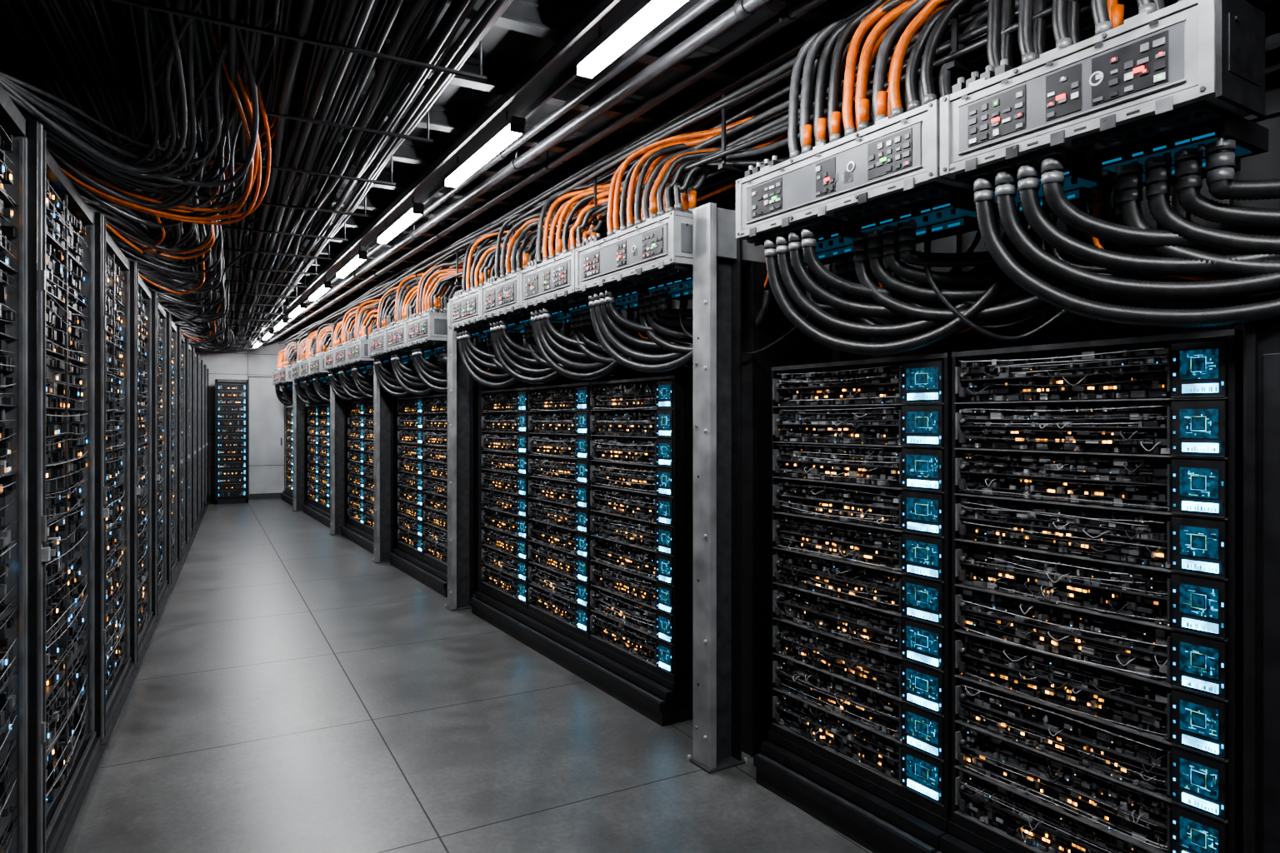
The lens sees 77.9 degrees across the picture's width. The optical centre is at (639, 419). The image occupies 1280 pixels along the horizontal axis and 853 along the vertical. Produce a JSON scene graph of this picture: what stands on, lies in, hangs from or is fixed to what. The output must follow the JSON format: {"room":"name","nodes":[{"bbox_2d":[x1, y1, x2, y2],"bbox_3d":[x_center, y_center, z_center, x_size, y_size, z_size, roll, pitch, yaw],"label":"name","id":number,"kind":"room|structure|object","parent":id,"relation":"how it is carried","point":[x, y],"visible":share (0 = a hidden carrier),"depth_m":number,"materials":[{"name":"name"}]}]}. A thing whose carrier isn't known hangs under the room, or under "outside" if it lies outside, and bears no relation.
{"room":"server room","nodes":[
{"label":"server room","id":0,"kind":"room"},
{"bbox_2d":[0,0,513,351],"bbox_3d":[-3.545,-1.395,6.210,2.042,0.310,18.401,0,0,-29],"label":"ceiling","id":1,"kind":"structure","parent":0,"point":[329,78],"depth_m":3.10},
{"bbox_2d":[0,0,289,227],"bbox_3d":[-1.692,-1.186,2.601,1.024,0.511,3.084,0,0,-27],"label":"cable bundle","id":2,"kind":"object","parent":1,"relation":"hanging from","point":[90,168],"visible":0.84,"depth_m":3.07,"materials":[{"name":"rubber"}]},
{"bbox_2d":[80,33,284,274],"bbox_3d":[-2.381,-1.187,3.935,1.052,0.508,3.086,0,0,-29],"label":"cable bundle","id":3,"kind":"object","parent":1,"relation":"hanging from","point":[137,241],"visible":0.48,"depth_m":4.47,"materials":[{"name":"rubber"}]},
{"bbox_2d":[125,166,270,307],"bbox_3d":[-3.098,-1.186,5.350,1.036,0.510,2.993,0,0,-29],"label":"cable bundle","id":4,"kind":"object","parent":1,"relation":"hanging from","point":[172,282],"visible":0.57,"depth_m":5.93,"materials":[{"name":"rubber"}]},
{"bbox_2d":[158,236,259,322],"bbox_3d":[-3.851,-1.185,6.858,0.973,0.512,2.980,0,0,-27],"label":"cable bundle","id":5,"kind":"object","parent":1,"relation":"hanging from","point":[190,317],"visible":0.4,"depth_m":7.52,"materials":[{"name":"rubber"}]},
{"bbox_2d":[172,269,254,341],"bbox_3d":[-4.724,-1.183,8.566,0.998,0.515,2.872,0,0,-29],"label":"cable bundle","id":6,"kind":"object","parent":1,"relation":"hanging from","point":[179,323],"visible":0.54,"depth_m":9.11,"materials":[{"name":"rubber"}]},
{"bbox_2d":[189,295,256,351],"bbox_3d":[-5.630,-1.188,10.409,1.035,0.507,3.014,0,0,-29],"label":"cable bundle","id":7,"kind":"object","parent":1,"relation":"hanging from","point":[203,343],"visible":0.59,"depth_m":11.21,"materials":[{"name":"rubber"}]},
{"bbox_2d":[254,0,641,343],"bbox_3d":[-2.492,-1.397,6.791,0.150,0.045,18.500,0,0,-31],"label":"mounting rail","id":8,"kind":"object","parent":1,"relation":"attached to","point":[556,69],"visible":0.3,"depth_m":3.58,"materials":[{"name":"metal"}]},
{"bbox_2d":[308,276,331,301],"bbox_3d":[-3.298,-1.353,8.143,0.066,0.154,1.000,0,0,-31],"label":"tube","id":9,"kind":"object","parent":8,"relation":"hanging from","point":[325,286],"depth_m":8.01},
{"bbox_2d":[335,245,367,278],"bbox_3d":[-2.463,-1.353,6.742,0.066,0.154,1.000,0,0,-31],"label":"tube","id":10,"kind":"object","parent":8,"relation":"hanging from","point":[360,257],"depth_m":6.62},
{"bbox_2d":[376,197,424,244],"bbox_3d":[-1.629,-1.353,5.341,0.066,0.154,1.000,0,0,-31],"label":"tube","id":11,"kind":"object","parent":8,"relation":"hanging from","point":[415,210],"depth_m":5.22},
{"bbox_2d":[444,111,525,188],"bbox_3d":[-0.794,-1.353,3.940,0.066,0.154,1.000,0,0,-31],"label":"tube","id":12,"kind":"object","parent":8,"relation":"hanging from","point":[513,127],"visible":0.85,"depth_m":3.81,"materials":[{"name":"white"}]},
{"bbox_2d":[575,0,688,79],"bbox_3d":[0.041,-1.353,2.539,0.066,0.154,1.000,0,0,-31],"label":"ceiling light","id":13,"kind":"object","parent":8,"relation":"hanging from","point":[646,15],"visible":0.86,"depth_m":2.67,"materials":[{"name":"white"}]},
{"bbox_2d":[251,0,828,347],"bbox_3d":[-2.235,-1.439,6.938,1.309,0.222,18.503,0,0,-29],"label":"ceiling pipes","id":14,"kind":"object","parent":1,"relation":"attached to","point":[742,10],"depth_m":3.53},
{"bbox_2d":[0,0,1120,341],"bbox_3d":[-2.975,-1.500,6.691,4.800,0.100,18.387,0,0,-29],"label":"ceiling joists","id":15,"kind":"object","parent":1,"relation":"attached to","point":[540,18],"depth_m":3.94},
{"bbox_2d":[184,337,346,495],"bbox_3d":[-7.466,-0.025,14.771,4.800,3.050,0.124,0,0,-29],"label":"wall","id":16,"kind":"structure","parent":0,"point":[262,361],"depth_m":14.64,"materials":[{"name":"paint"}]},
{"bbox_2d":[208,492,282,500],"bbox_3d":[-7.433,1.450,14.712,4.800,0.100,0.020,0,0,-29],"label":"baseboard","id":17,"kind":"structure","parent":16,"relation":"attached to","point":[262,496],"depth_m":14.88,"materials":[{"name":"metal"}]},
{"bbox_2d":[248,376,284,494],"bbox_3d":[-7.030,0.300,14.913,0.624,2.200,0.050,0,0,-29],"label":"door","id":18,"kind":"structure","parent":16,"relation":"in","point":[266,412],"depth_m":14.91,"materials":[{"name":"metal"}]},
{"bbox_2d":[279,366,292,387],"bbox_3d":[-5.881,-0.715,13.439,0.363,0.370,0.808,0,0,-32],"label":"power distribution unit","id":19,"kind":"object","parent":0,"point":[284,372],"depth_m":13.18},
{"bbox_2d":[289,298,306,318],"bbox_3d":[-4.132,-1.353,9.544,0.066,0.154,1.000,0,0,-31],"label":"tube","id":20,"kind":"object","parent":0,"point":[301,307],"depth_m":9.37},
{"bbox_2d":[290,361,313,384],"bbox_3d":[-5.150,-0.715,12.267,0.363,0.370,0.808,0,0,-32],"label":"power distribution unit","id":21,"kind":"object","parent":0,"point":[295,369],"depth_m":12.21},
{"bbox_2d":[299,358,325,383],"bbox_3d":[-4.721,-0.715,11.578,0.363,0.370,0.808,0,0,-32],"label":"power distribution unit","id":22,"kind":"object","parent":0,"point":[304,366],"depth_m":11.51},
{"bbox_2d":[309,354,329,380],"bbox_3d":[-4.292,-0.715,10.890,0.363,0.370,0.808,0,0,-32],"label":"power distribution unit","id":23,"kind":"object","parent":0,"point":[316,363],"depth_m":10.69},
{"bbox_2d":[324,347,352,376],"bbox_3d":[-3.747,-0.725,10.015,0.363,0.370,0.608,0,0,-32],"label":"power distribution unit","id":24,"kind":"object","parent":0,"point":[329,355],"depth_m":9.95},
{"bbox_2d":[334,343,367,374],"bbox_3d":[-3.398,-0.725,9.454,0.363,0.370,0.708,0,0,-32],"label":"power distribution unit","id":25,"kind":"object","parent":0,"point":[340,352],"depth_m":9.37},
{"bbox_2d":[345,338,373,370],"bbox_3d":[-3.022,-0.725,8.851,0.363,0.370,0.708,0,0,-32],"label":"power distribution unit","id":26,"kind":"object","parent":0,"point":[357,351],"depth_m":8.64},
{"bbox_2d":[368,328,411,364],"bbox_3d":[-2.476,-0.735,7.975,0.363,0.370,0.668,0,0,-32],"label":"power distribution unit","id":27,"kind":"object","parent":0,"point":[377,338],"depth_m":7.89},
{"bbox_2d":[385,321,436,360],"bbox_3d":[-2.111,-0.735,7.389,0.363,0.370,0.708,0,0,-32],"label":"power distribution unit","id":28,"kind":"object","parent":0,"point":[395,333],"depth_m":7.30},
{"bbox_2d":[405,312,447,355],"bbox_3d":[-1.735,-0.735,6.786,0.363,0.370,0.708,0,0,-32],"label":"power distribution unit","id":29,"kind":"object","parent":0,"point":[428,330],"depth_m":6.53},
{"bbox_2d":[65,498,873,852],"bbox_3d":[-2.905,1.550,6.565,5.000,0.100,18.900,0,0,-29],"label":"floor","id":30,"kind":"structure","parent":0,"point":[294,691],"depth_m":3.72,"materials":[{"name":"concrete"}]},
{"bbox_2d":[0,85,38,852],"bbox_3d":[-1.954,0.295,1.707,0.906,2.410,1.200,0,0,-27],"label":"tall cabinet","id":31,"kind":"object","parent":30,"relation":"on","point":[18,137],"visible":1,"depth_m":2.37,"materials":[{"name":"black metal"}]},
{"bbox_2d":[38,123,107,852],"bbox_3d":[-2.494,0.295,2.786,0.906,2.410,1.200,0,0,-27],"label":"tall cabinet","id":32,"kind":"object","parent":30,"relation":"on","point":[72,754],"visible":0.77,"depth_m":3.01,"materials":[{"name":"black metal"}]},
{"bbox_2d":[100,214,139,749],"bbox_3d":[-3.034,0.295,3.864,0.906,2.410,1.200,0,0,-27],"label":"tall cabinet","id":33,"kind":"object","parent":30,"relation":"on","point":[119,676],"visible":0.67,"depth_m":4.29,"materials":[{"name":"black metal"}]},
{"bbox_2d":[134,262,159,671],"bbox_3d":[-3.574,0.295,4.943,0.906,2.410,1.200,0,0,-27],"label":"tall cabinet","id":34,"kind":"object","parent":30,"relation":"on","point":[146,626],"visible":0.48,"depth_m":5.47,"materials":[{"name":"black metal"}]},
{"bbox_2d":[155,292,172,623],"bbox_3d":[-4.114,0.295,6.021,0.906,2.410,1.200,0,0,-27],"label":"tall cabinet","id":35,"kind":"object","parent":30,"relation":"on","point":[163,593],"visible":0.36,"depth_m":6.68,"materials":[{"name":"black metal"}]},
{"bbox_2d":[169,312,182,590],"bbox_3d":[-4.654,0.295,7.099,0.906,2.410,1.200,0,0,-27],"label":"tall cabinet","id":36,"kind":"object","parent":30,"relation":"on","point":[175,568],"visible":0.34,"depth_m":7.76,"materials":[{"name":"black metal"}]},
{"bbox_2d":[179,327,189,566],"bbox_3d":[-5.194,0.295,8.178,0.906,2.410,1.200,0,0,-27],"label":"tall cabinet","id":37,"kind":"object","parent":30,"relation":"on","point":[184,550],"visible":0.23,"depth_m":8.84,"materials":[{"name":"black metal"}]},
{"bbox_2d":[187,338,195,548],"bbox_3d":[-5.734,0.295,9.256,0.906,2.410,1.200,0,0,-27],"label":"tall cabinet","id":38,"kind":"object","parent":30,"relation":"on","point":[191,536],"visible":0.18,"depth_m":9.91,"materials":[{"name":"black metal"}]},
{"bbox_2d":[193,346,199,534],"bbox_3d":[-6.275,0.295,10.335,0.906,2.410,1.200,0,0,-27],"label":"tall cabinet","id":39,"kind":"object","parent":30,"relation":"on","point":[196,524],"visible":0.15,"depth_m":10.99,"materials":[{"name":"black metal"}]},
{"bbox_2d":[198,354,204,524],"bbox_3d":[-6.815,0.295,11.413,0.906,2.410,1.200,0,0,-27],"label":"tall cabinet","id":40,"kind":"object","parent":30,"relation":"on","point":[201,514],"visible":0.15,"depth_m":12.09,"materials":[{"name":"black metal"}]},
{"bbox_2d":[202,360,207,514],"bbox_3d":[-7.355,0.295,12.492,0.906,2.410,1.200,0,0,-27],"label":"tall cabinet","id":41,"kind":"object","parent":30,"relation":"on","point":[204,507],"visible":0.09,"depth_m":13.15,"materials":[{"name":"black metal"}]},
{"bbox_2d":[205,365,209,505],"bbox_3d":[-7.895,0.295,13.570,0.906,2.410,1.200,0,0,-27],"label":"tall cabinet","id":42,"kind":"object","parent":30,"relation":"on","point":[207,500],"visible":0.07,"depth_m":14.24,"materials":[{"name":"black metal"}]},
{"bbox_2d":[215,379,248,504],"bbox_3d":[-7.364,0.400,14.269,0.520,2.200,0.600,0,0,-29],"label":"equipment rack","id":43,"kind":"object","parent":30,"relation":"on","point":[231,396],"visible":1,"depth_m":14.03,"materials":[{"name":"black metal"}]},
{"bbox_2d":[280,407,292,503],"bbox_3d":[-6.132,0.642,14.602,0.800,1.716,0.885,0,0,-32],"label":"rack","id":44,"kind":"object","parent":30,"relation":"on","point":[288,412],"visible":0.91,"depth_m":14.53,"materials":[{"name":"black metal"}]},
{"bbox_2d":[287,406,308,505],"bbox_3d":[-5.661,0.642,13.845,0.800,1.716,0.885,0,0,-32],"label":"rack","id":45,"kind":"object","parent":30,"relation":"on","point":[290,499],"visible":0.02,"depth_m":13.35,"materials":[{"name":"black metal"}]},
{"bbox_2d":[301,405,318,517],"bbox_3d":[-4.856,0.642,12.554,0.800,1.716,0.885,0,0,-32],"label":"rack","id":46,"kind":"object","parent":30,"relation":"on","point":[312,492],"visible":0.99,"depth_m":12.44,"materials":[{"name":"black metal"}]},
{"bbox_2d":[291,362,329,511],"bbox_3d":[-5.336,0.290,13.095,0.763,2.420,0.167,0,0,-32],"label":"steel column","id":47,"kind":"structure","parent":30,"relation":"on","point":[298,407],"depth_m":12.93,"materials":[{"name":"metal"}]},
{"bbox_2d":[311,404,329,524],"bbox_3d":[-4.385,0.642,11.797,0.800,1.716,0.885,0,0,-32],"label":"rack","id":48,"kind":"object","parent":30,"relation":"on","point":[323,487],"visible":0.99,"depth_m":11.68,"materials":[{"name":"black metal"}]},
{"bbox_2d":[323,403,348,528],"bbox_3d":[-3.914,0.642,11.041,0.800,1.716,0.885,0,0,-32],"label":"rack","id":49,"kind":"object","parent":30,"relation":"on","point":[327,519],"visible":0.02,"depth_m":10.54,"materials":[{"name":"black metal"}]},
{"bbox_2d":[328,375,373,535],"bbox_3d":[-3.695,0.290,10.461,0.763,2.420,0.167,0,0,-32],"label":"steel column","id":50,"kind":"structure","parent":30,"relation":"on","point":[337,406],"depth_m":10.29,"materials":[{"name":"metal"}]},
{"bbox_2d":[340,400,364,544],"bbox_3d":[-3.273,0.642,10.013,0.800,1.716,0.885,0,0,-32],"label":"rack","id":51,"kind":"object","parent":30,"relation":"on","point":[356,488],"visible":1,"depth_m":9.88,"materials":[{"name":"black metal"}]},
{"bbox_2d":[356,400,398,554],"bbox_3d":[-2.802,0.642,9.257,0.800,1.716,0.885,0,0,-32],"label":"rack","id":52,"kind":"object","parent":30,"relation":"on","point":[365,540],"visible":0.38,"depth_m":9.20,"materials":[{"name":"black metal"}]},
{"bbox_2d":[371,362,433,563],"bbox_3d":[-2.461,0.290,8.481,0.763,2.420,0.167,0,0,-32],"label":"steel column","id":53,"kind":"structure","parent":30,"relation":"on","point":[382,401],"depth_m":8.32,"materials":[{"name":"metal"}]},
{"bbox_2d":[389,395,424,579],"bbox_3d":[-2.013,0.642,7.990,0.800,1.716,0.885,0,0,-32],"label":"rack","id":54,"kind":"object","parent":30,"relation":"on","point":[409,551],"visible":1,"depth_m":7.83,"materials":[{"name":"black metal"}]},
{"bbox_2d":[413,394,478,597],"bbox_3d":[-1.542,0.642,7.234,0.800,1.716,0.885,0,0,-32],"label":"rack","id":55,"kind":"object","parent":30,"relation":"on","point":[432,572],"visible":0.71,"depth_m":7.08,"materials":[{"name":"black metal"}]},
{"bbox_2d":[436,335,529,394],"bbox_3d":[-1.572,-0.640,7.718,0.220,0.840,1.930,0,0,-32],"label":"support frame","id":56,"kind":"object","parent":55,"relation":"on","point":[475,340],"visible":0.02,"depth_m":7.97,"materials":[{"name":"black metal"}]},
{"bbox_2d":[445,303,524,611],"bbox_3d":[-1.190,0.290,6.441,0.763,2.420,0.167,0,0,-32],"label":"steel column","id":57,"kind":"structure","parent":30,"relation":"on","point":[460,383],"depth_m":6.28,"materials":[{"name":"metal"}]},
{"bbox_2d":[470,387,528,639],"bbox_3d":[-0.737,0.642,5.942,0.800,1.716,0.885,0,0,-32],"label":"rack","id":58,"kind":"object","parent":30,"relation":"on","point":[502,600],"visible":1,"depth_m":5.76,"materials":[{"name":"black metal"}]},
{"bbox_2d":[515,382,590,676],"bbox_3d":[-0.268,0.642,5.190,0.800,1.716,0.885,0,0,-32],"label":"rack","id":59,"kind":"object","parent":30,"relation":"on","point":[556,626],"visible":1,"depth_m":5.01,"materials":[{"name":"black metal"}]},
{"bbox_2d":[575,375,693,726],"bbox_3d":[0.200,0.642,4.438,0.800,1.716,0.885,0,0,-32],"label":"rack","id":60,"kind":"object","parent":30,"relation":"on","point":[639,652],"visible":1,"depth_m":4.15,"materials":[{"name":"black metal"}]},
{"bbox_2d":[687,202,829,774],"bbox_3d":[0.573,0.290,3.611,0.763,2.420,0.167,0,0,-32],"label":"steel column","id":61,"kind":"structure","parent":30,"relation":"on","point":[732,390],"depth_m":3.47,"materials":[{"name":"metal"}]},
{"bbox_2d":[575,210,693,311],"bbox_3d":[0.052,-0.775,3.918,0.363,0.370,0.938,0,0,-32],"label":"power distribution unit","id":62,"kind":"object","parent":61,"relation":"attached to","point":[655,254],"depth_m":3.74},
{"bbox_2d":[753,352,951,852],"bbox_3d":[1.034,0.642,3.100,0.800,1.716,0.865,0,0,-32],"label":"rack","id":63,"kind":"object","parent":30,"relation":"on","point":[860,734],"visible":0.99,"depth_m":2.88,"materials":[{"name":"black metal"}]},
{"bbox_2d":[278,0,1275,359],"bbox_3d":[-1.575,-1.315,7.077,0.707,0.470,18.055,0,0,-32],"label":"ceiling pipes","id":64,"kind":"object","parent":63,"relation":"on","point":[962,62],"visible":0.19,"depth_m":3.41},
{"bbox_2d":[277,345,296,369],"bbox_3d":[-5.921,-1.086,13.797,1.658,0.481,0.416,0,0,37],"label":"power cable bundle","id":65,"kind":"object","parent":64,"relation":"attached to","point":[281,356],"visible":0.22,"depth_m":14.09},
{"bbox_2d":[283,340,298,367],"bbox_3d":[-5.565,-1.083,13.101,1.576,0.476,0.348,0,0,45],"label":"power cable bundle","id":66,"kind":"object","parent":64,"relation":"attached to","point":[289,357],"visible":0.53,"depth_m":13.33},
{"bbox_2d":[281,384,309,404],"bbox_3d":[-5.614,-0.561,13.303,1.297,0.671,0.303,0,0,38],"label":"bundle","id":67,"kind":"object","parent":66,"relation":"hanging from","point":[285,391],"visible":0.21,"depth_m":13.48,"materials":[{"name":"rubber"}]},
{"bbox_2d":[296,333,310,363],"bbox_3d":[-4.763,-1.086,11.861,0.391,0.482,1.753,0,0,-41],"label":"power cable bundle","id":68,"kind":"object","parent":64,"relation":"attached to","point":[301,352],"visible":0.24,"depth_m":12.25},
{"bbox_2d":[294,380,322,404],"bbox_3d":[-4.919,-0.557,12.172,1.193,0.668,0.302,0,0,36],"label":"bundle","id":69,"kind":"object","parent":68,"relation":"hanging from","point":[299,391],"visible":0.26,"depth_m":12.30,"materials":[{"name":"rubber"}]},
{"bbox_2d":[305,330,341,359],"bbox_3d":[-4.307,-1.072,11.207,0.466,0.453,1.756,0,0,-42],"label":"power cable bundle","id":70,"kind":"object","parent":64,"relation":"attached to","point":[310,345],"visible":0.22,"depth_m":11.54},
{"bbox_2d":[302,378,329,403],"bbox_3d":[-4.521,-0.554,11.506,1.116,0.647,0.302,0,0,36],"label":"bundle","id":71,"kind":"object","parent":70,"relation":"hanging from","point":[308,388],"visible":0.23,"depth_m":11.61,"materials":[{"name":"rubber"}]},
{"bbox_2d":[315,322,336,356],"bbox_3d":[-3.925,-1.098,10.539,0.408,0.505,1.652,0,0,-44],"label":"power cable bundle","id":72,"kind":"object","parent":64,"relation":"attached to","point":[323,338],"visible":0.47,"depth_m":10.84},
{"bbox_2d":[312,375,349,402],"bbox_3d":[-4.055,-0.553,10.791,1.208,0.650,0.302,0,0,36],"label":"bundle","id":73,"kind":"object","parent":72,"relation":"hanging from","point":[318,387],"visible":0.25,"depth_m":10.92,"materials":[{"name":"rubber"}]},
{"bbox_2d":[330,312,354,349],"bbox_3d":[-3.333,-1.090,9.622,0.401,0.470,1.600,0,0,-45],"label":"power cable bundle","id":74,"kind":"object","parent":64,"relation":"attached to","point":[336,335],"visible":0.24,"depth_m":9.95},
{"bbox_2d":[328,370,362,400],"bbox_3d":[-3.500,-0.554,9.870,1.092,0.659,0.302,0,0,35],"label":"bundle","id":75,"kind":"object","parent":74,"relation":"hanging from","point":[336,387],"visible":0.26,"depth_m":9.97,"materials":[{"name":"rubber"}]},
{"bbox_2d":[340,303,392,345],"bbox_3d":[-2.992,-1.103,9.084,1.645,0.496,0.401,0,0,44],"label":"power cable bundle","id":76,"kind":"object","parent":64,"relation":"attached to","point":[347,330],"visible":0.29,"depth_m":9.39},
{"bbox_2d":[338,367,373,400],"bbox_3d":[-3.148,-0.549,9.323,1.171,0.660,0.302,0,0,36],"label":"bundle","id":77,"kind":"object","parent":76,"relation":"hanging from","point":[344,380],"visible":0.25,"depth_m":9.44,"materials":[{"name":"rubber"}]},
{"bbox_2d":[354,298,413,340],"bbox_3d":[-2.668,-1.094,8.505,0.395,0.478,1.526,0,0,-42],"label":"power cable bundle","id":78,"kind":"object","parent":64,"relation":"attached to","point":[361,331],"visible":0.54,"depth_m":8.77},
{"bbox_2d":[350,364,399,399],"bbox_3d":[-2.804,-0.545,8.746,1.090,0.652,0.304,0,0,35],"label":"bundle","id":79,"kind":"object","parent":78,"relation":"hanging from","point":[357,377],"visible":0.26,"depth_m":8.84,"materials":[{"name":"rubber"}]},
{"bbox_2d":[377,285,453,330],"bbox_3d":[-2.069,-1.104,7.601,0.396,0.478,1.608,0,0,-45],"label":"power cable bundle","id":80,"kind":"object","parent":64,"relation":"attached to","point":[385,316],"visible":0.43,"depth_m":7.93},
{"bbox_2d":[373,357,434,397],"bbox_3d":[-2.245,-0.555,7.856,1.092,0.674,0.302,0,0,35],"label":"bundle","id":81,"kind":"object","parent":80,"relation":"hanging from","point":[381,372],"visible":0.27,"depth_m":7.94,"materials":[{"name":"rubber"}]},
{"bbox_2d":[394,266,466,324],"bbox_3d":[-1.775,-1.108,7.031,1.527,0.486,0.322,0,0,44],"label":"power cable bundle","id":82,"kind":"object","parent":64,"relation":"attached to","point":[403,307],"visible":0.47,"depth_m":7.32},
{"bbox_2d":[390,352,447,394],"bbox_3d":[-1.855,-0.538,7.257,1.181,0.635,0.307,0,0,35],"label":"bundle","id":83,"kind":"object","parent":82,"relation":"hanging from","point":[398,368],"visible":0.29,"depth_m":7.37,"materials":[{"name":"rubber"}]},
{"bbox_2d":[415,248,517,315],"bbox_3d":[-1.380,-1.091,6.352,0.267,0.452,1.662,0,0,-43],"label":"power cable bundle","id":84,"kind":"object","parent":64,"relation":"attached to","point":[427,301],"visible":0.69,"depth_m":6.63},
{"bbox_2d":[412,343,493,392],"bbox_3d":[-1.430,-0.541,6.593,1.330,0.632,0.306,0,0,38],"label":"bundle","id":85,"kind":"object","parent":84,"relation":"hanging from","point":[421,363],"visible":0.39,"depth_m":6.76,"materials":[{"name":"rubber"}]},
{"bbox_2d":[461,224,606,292],"bbox_3d":[-0.696,-1.139,5.425,1.637,0.468,0.419,0,0,45],"label":"power cable bundle","id":86,"kind":"object","parent":64,"relation":"attached to","point":[490,253],"visible":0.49,"depth_m":5.70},
{"bbox_2d":[456,328,572,388],"bbox_3d":[-0.826,-0.559,5.617,1.268,0.678,0.303,0,0,37],"label":"bundle","id":87,"kind":"object","parent":86,"relation":"hanging from","point":[467,347],"visible":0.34,"depth_m":5.76,"materials":[{"name":"rubber"}]},
{"bbox_2d":[495,171,674,278],"bbox_3d":[-0.351,-1.142,4.828,1.672,0.475,0.368,0,0,45],"label":"power cable bundle","id":88,"kind":"object","parent":64,"relation":"attached to","point":[531,221],"visible":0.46,"depth_m":5.12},
{"bbox_2d":[490,318,616,384],"bbox_3d":[-0.526,-0.550,5.105,1.115,0.647,0.302,0,0,35],"label":"bundle","id":89,"kind":"object","parent":88,"relation":"hanging from","point":[502,344],"visible":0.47,"depth_m":5.18,"materials":[{"name":"rubber"}]},
{"bbox_2d":[535,167,748,261],"bbox_3d":[0.003,-1.148,4.282,1.639,0.486,0.421,0,0,43],"label":"power cable bundle","id":90,"kind":"object","parent":64,"relation":"attached to","point":[582,194],"visible":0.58,"depth_m":4.47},
{"bbox_2d":[530,298,693,379],"bbox_3d":[-0.123,-0.560,4.487,1.246,0.673,0.303,0,0,37],"label":"bundle","id":91,"kind":"object","parent":90,"relation":"hanging from","point":[586,340],"visible":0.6,"depth_m":4.58,"materials":[{"name":"rubber"}]},
{"bbox_2d":[606,90,886,237],"bbox_3d":[0.462,-1.132,3.528,1.657,0.454,0.436,0,0,45],"label":"power cable bundle","id":92,"kind":"object","parent":64,"relation":"attached to","point":[670,153],"visible":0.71,"depth_m":3.68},
{"bbox_2d":[588,263,832,372],"bbox_3d":[0.331,-0.558,3.788,1.423,0.657,0.324,0,0,40],"label":"bundle","id":93,"kind":"object","parent":92,"relation":"hanging from","point":[653,312],"visible":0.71,"depth_m":3.92,"materials":[{"name":"rubber"}]},
{"bbox_2d":[787,0,1090,159],"bbox_3d":[1.148,-1.183,2.411,0.462,0.517,1.568,0,0,-41],"label":"power cable bundle","id":94,"kind":"object","parent":64,"relation":"attached to","point":[932,17],"visible":0.83,"depth_m":2.63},
{"bbox_2d":[764,205,1125,355],"bbox_3d":[0.983,-0.556,2.672,1.206,0.677,0.308,0,0,38],"label":"bundle","id":95,"kind":"object","parent":94,"relation":"hanging from","point":[983,294],"visible":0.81,"depth_m":2.65,"materials":[{"name":"rubber"}]},
{"bbox_2d":[986,0,1182,71],"bbox_3d":[1.623,-1.183,1.699,1.664,0.517,0.411,0,0,44],"label":"power cable bundle","id":96,"kind":"object","parent":64,"relation":"attached to","point":[1107,15],"visible":0.54,"depth_m":2.13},
{"bbox_2d":[973,139,1279,328],"bbox_3d":[1.495,-0.556,1.840,1.357,0.677,0.307,0,0,42],"label":"bundle","id":97,"kind":"object","parent":96,"relation":"hanging from","point":[1198,273],"visible":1,"depth_m":1.97,"materials":[{"name":"rubber"}]},
{"bbox_2d":[935,329,1243,852],"bbox_3d":[1.476,0.642,2.390,0.800,1.716,0.795,0,0,-32],"label":"rack","id":98,"kind":"object","parent":30,"relation":"on","point":[1097,485],"visible":1,"depth_m":2.17,"materials":[{"name":"black metal"}]},
{"bbox_2d":[1243,318,1279,852],"bbox_3d":[1.755,0.620,1.995,0.745,1.760,0.130,0,0,-32],"label":"cabinet end panel","id":99,"kind":"object","parent":30,"relation":"on","point":[1261,339],"visible":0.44,"depth_m":1.83,"materials":[{"name":"black metal"}]},
{"bbox_2d":[448,287,519,342],"bbox_3d":[-1.121,-0.775,5.800,0.363,0.370,0.668,0,0,-32],"label":"power distribution unit","id":100,"kind":"object","parent":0,"point":[464,307],"depth_m":5.70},
{"bbox_2d":[480,271,562,334],"bbox_3d":[-0.766,-0.775,5.231,0.363,0.370,0.668,0,0,-32],"label":"power distribution unit","id":101,"kind":"object","parent":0,"point":[499,298],"depth_m":5.13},
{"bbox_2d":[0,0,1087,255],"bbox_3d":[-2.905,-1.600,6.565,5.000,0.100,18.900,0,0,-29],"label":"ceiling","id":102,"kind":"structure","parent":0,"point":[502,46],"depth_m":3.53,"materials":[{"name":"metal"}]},
{"bbox_2d":[519,250,622,324],"bbox_3d":[-0.393,-0.775,4.631,0.363,0.370,0.738,0,0,-32],"label":"power distribution unit","id":103,"kind":"object","parent":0,"point":[551,282],"depth_m":4.52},
{"bbox_2d":[529,298,693,387],"bbox_3d":[-0.066,-0.640,5.300,0.220,0.840,2.840,0,0,-32],"label":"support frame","id":104,"kind":"object","parent":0,"point":[674,304],"depth_m":5.43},
{"bbox_2d":[393,0,1279,399],"bbox_3d":[-0.777,-0.025,7.748,0.130,3.050,18.700,0,0,-29],"label":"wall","id":105,"kind":"structure","parent":0,"point":[820,353],"depth_m":4.26,"materials":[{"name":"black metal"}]},
{"bbox_2d":[735,99,999,266],"bbox_3d":[0.767,-0.795,2.770,0.363,0.370,0.928,0,0,-32],"label":"power distribution unit","id":106,"kind":"object","parent":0,"point":[886,173],"depth_m":2.59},
{"bbox_2d":[831,32,1279,362],"bbox_3d":[1.424,-0.640,2.909,0.220,0.840,1.750,0,0,-32],"label":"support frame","id":107,"kind":"object","parent":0,"point":[1072,327],"depth_m":2.79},
{"bbox_2d":[940,0,1268,214],"bbox_3d":[1.201,-0.795,2.074,0.363,0.370,0.708,0,0,-32],"label":"power distribution unit","id":108,"kind":"object","parent":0,"point":[1183,75],"depth_m":1.89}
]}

